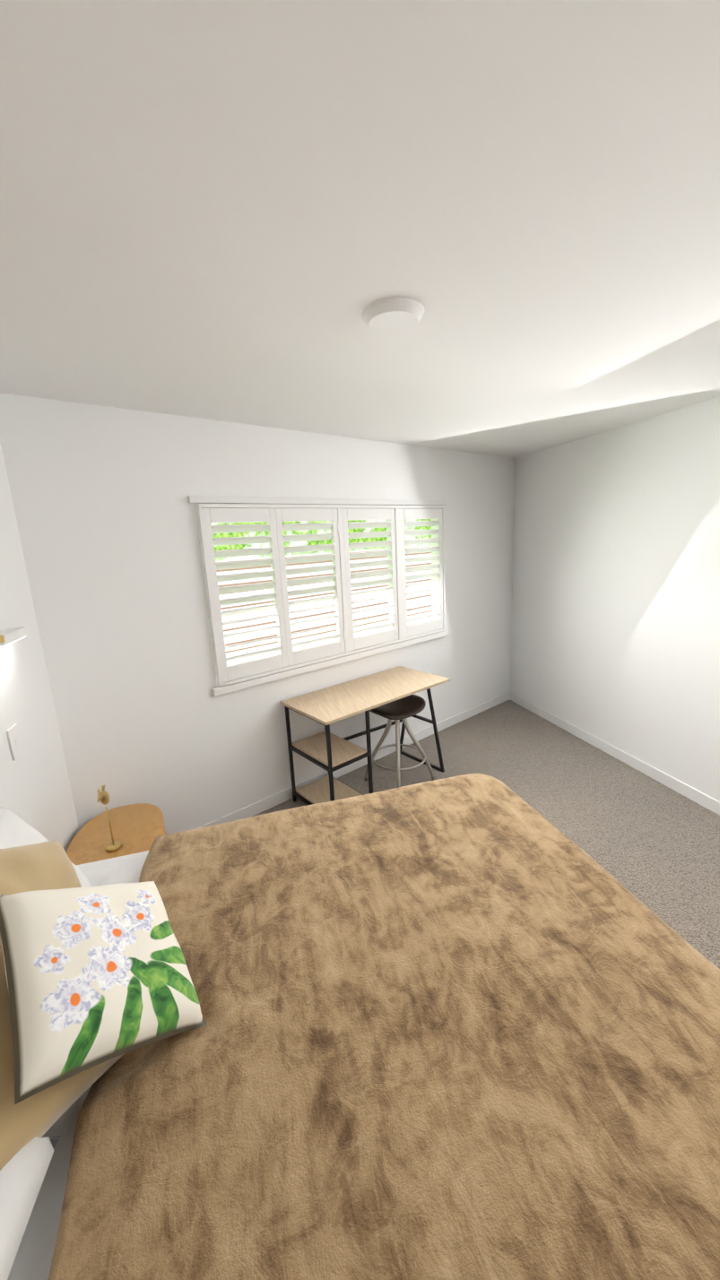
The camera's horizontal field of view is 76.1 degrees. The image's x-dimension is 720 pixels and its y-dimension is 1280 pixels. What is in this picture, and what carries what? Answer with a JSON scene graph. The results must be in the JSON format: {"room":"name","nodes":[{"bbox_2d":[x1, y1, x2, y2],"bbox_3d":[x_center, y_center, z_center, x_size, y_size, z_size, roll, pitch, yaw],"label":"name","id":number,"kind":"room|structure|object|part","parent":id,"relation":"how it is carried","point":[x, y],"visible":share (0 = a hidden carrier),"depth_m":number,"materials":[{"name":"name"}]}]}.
{"room":"bedroom","nodes":[
{"label":"bedroom","id":0,"kind":"room"},
{"bbox_2d":[0,441,79,851],"bbox_3d":[-1.215,0.479,0.794,0.120,2.600,3.363,-6,13,-15],"label":"wall","id":1,"kind":"structure","parent":0,"point":[35,791],"depth_m":2.12,"materials":[{"name":"white paint"}]},
{"bbox_2d":[0,626,26,647],"bbox_3d":[-1.452,-0.013,1.883,0.075,0.044,0.224,-6,13,-15],"label":"sconce","id":2,"kind":"object","parent":1,"relation":"attached to","point":[9,635],"visible":1,"depth_m":1.89,"materials":[{"name":"white"}]},
{"bbox_2d":[0,635,25,647],"bbox_3d":[-1.451,0.008,1.889,0.062,0.002,0.208,-6,13,-15],"label":"diffuser","id":3,"kind":"object","parent":2,"relation":"attached to","point":[13,639],"depth_m":1.86,"materials":[{"name":"white"}]},
{"bbox_2d":[6,723,23,760],"bbox_3d":[-1.453,0.429,1.941,0.012,0.133,0.082,-6,13,-15],"label":"light switch","id":4,"kind":"object","parent":1,"relation":"attached to","point":[14,741],"visible":1,"depth_m":1.93,"materials":[{"name":"white plastic"}]},
{"bbox_2d":[0,392,514,834],"bbox_3d":[0.094,-0.253,3.800,4.570,2.600,0.120,-13,16,-38],"label":"wall","id":5,"kind":"structure","parent":0,"point":[106,518],"depth_m":2.75,"materials":[{"name":"white paint"}]},
{"bbox_2d":[195,510,432,682],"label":"window","id":6,"kind":"structure","parent":5,"relation":"in","point":[388,576],"depth_m":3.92,"materials":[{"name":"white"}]},
{"bbox_2d":[195,503,445,686],"bbox_3d":[-0.086,-0.444,3.501,2.210,1.120,0.055,-13,16,-38],"label":"window shutters","id":7,"kind":"object","parent":6,"relation":"attached to","point":[338,517],"visible":1,"depth_m":3.29,"materials":[{"name":"white wood"}]},
{"bbox_2d":[187,495,445,505],"bbox_3d":[-0.120,-1.016,3.381,2.290,0.040,0.030,-13,16,-38],"label":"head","id":8,"kind":"object","parent":5,"relation":"attached to","point":[201,499],"visible":0.96,"depth_m":3.15},
{"bbox_2d":[211,630,448,696],"bbox_3d":[-0.059,0.131,3.629,2.290,0.050,0.045,-13,16,-38],"label":"window sill","id":9,"kind":"structure","parent":5,"relation":"attached to","point":[216,691],"depth_m":3.39,"materials":[{"name":"white wood"}]},
{"bbox_2d":[197,691,509,828],"bbox_3d":[0.092,1.004,3.937,4.245,0.090,0.012,-13,16,-38],"label":"baseboard","id":10,"kind":"structure","parent":5,"relation":"attached to","point":[264,804],"depth_m":3.80,"materials":[{"name":"white"}]},
{"bbox_2d":[0,0,719,458],"bbox_3d":[0.326,-1.270,2.097,4.107,0.100,5.675,-6,13,-15],"label":"ceiling","id":11,"kind":"structure","parent":0,"point":[246,211],"depth_m":1.04,"materials":[{"name":"white paint"}]},
{"bbox_2d":[361,297,423,333],"bbox_3d":[0.109,-1.068,1.528,0.208,0.028,0.208,-6,13,-15],"label":"ceiling light","id":12,"kind":"object","parent":11,"relation":"attached to","point":[393,315],"visible":0.98,"depth_m":1.49,"materials":[{"name":"white plastic"}]},
{"bbox_2d":[252,700,719,968],"bbox_3d":[0.456,1.362,2.681,4.107,0.100,5.675,-6,13,-15],"label":"floor","id":13,"kind":"structure","parent":0,"point":[652,844],"depth_m":3.23,"materials":[{"name":"carpet"}]},
{"bbox_2d":[65,803,164,865],"bbox_3d":[-1.236,1.226,2.395,0.438,0.452,0.644,-6,13,-15],"label":"nightstand","id":14,"kind":"object","parent":13,"relation":"on","point":[136,828],"visible":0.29,"depth_m":2.39,"materials":[{"name":"brown wood"}]},
{"bbox_2d":[97,785,121,851],"bbox_3d":[-1.215,0.853,2.210,0.070,0.352,0.155,-6,13,-15],"label":"fish ornament","id":15,"kind":"object","parent":14,"relation":"on","point":[103,797],"visible":1,"depth_m":2.23,"materials":[{"name":"gold metal"}]},
{"bbox_2d":[7,773,719,1279],"bbox_3d":[-0.069,1.266,1.386,2.123,0.699,1.825,-6,13,-15],"label":"bed","id":16,"kind":"object","parent":13,"relation":"on","point":[462,1028],"visible":0.98,"depth_m":1.04,"materials":[{"name":"fabric"}]},
{"bbox_2d":[0,807,207,1279],"bbox_3d":[-0.762,0.832,1.037,0.751,0.552,1.475,-6,13,-15],"label":"arrangement","id":17,"kind":"object","parent":16,"relation":"on","point":[96,982],"visible":1,"depth_m":1.04,"materials":[{"name":"beige fabric"}]},
{"bbox_2d":[0,1134,60,1279],"bbox_3d":[-0.774,1.029,0.614,0.460,0.180,0.580,12,8,-14],"label":"pillow","id":18,"kind":"object","parent":17,"relation":"on","point":[25,1160],"depth_m":0.84,"materials":[{"name":"white fabric"}]},
{"bbox_2d":[280,665,449,804],"bbox_3d":[0.087,0.748,3.496,1.190,0.784,0.550,-13,16,-38],"label":"desk","id":19,"kind":"object","parent":13,"relation":"on","point":[326,707],"visible":0.88,"depth_m":3.29,"materials":[{"name":"brown wood"}]},
{"bbox_2d":[363,694,434,787],"bbox_3d":[0.295,0.790,3.558,0.521,0.650,0.521,-6,13,-15],"label":"stool","id":20,"kind":"object","parent":13,"relation":"on","point":[402,708],"visible":0.88,"depth_m":3.47,"materials":[{"name":"silver metal"}]},
{"bbox_3d":[0.281,0.512,3.496,0.457,0.081,0.385,-6,13,-15],"label":"seat","id":21,"kind":"part","parent":20,"relation":"part of","materials":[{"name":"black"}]},
{"bbox_2d":[509,396,719,801],"bbox_3d":[2.293,-0.172,2.950,0.120,2.600,5.555,-6,13,-15],"label":"wall","id":22,"kind":"structure","parent":0,"point":[615,626],"depth_m":3.52,"materials":[{"name":"white paint"}]},
{"bbox_2d":[509,691,719,815],"bbox_3d":[2.368,1.116,2.928,0.012,0.090,4.943,-6,13,-15],"label":"baseboard","id":23,"kind":"structure","parent":22,"relation":"attached to","point":[698,797],"depth_m":3.68,"materials":[{"name":"white"}]}
]}

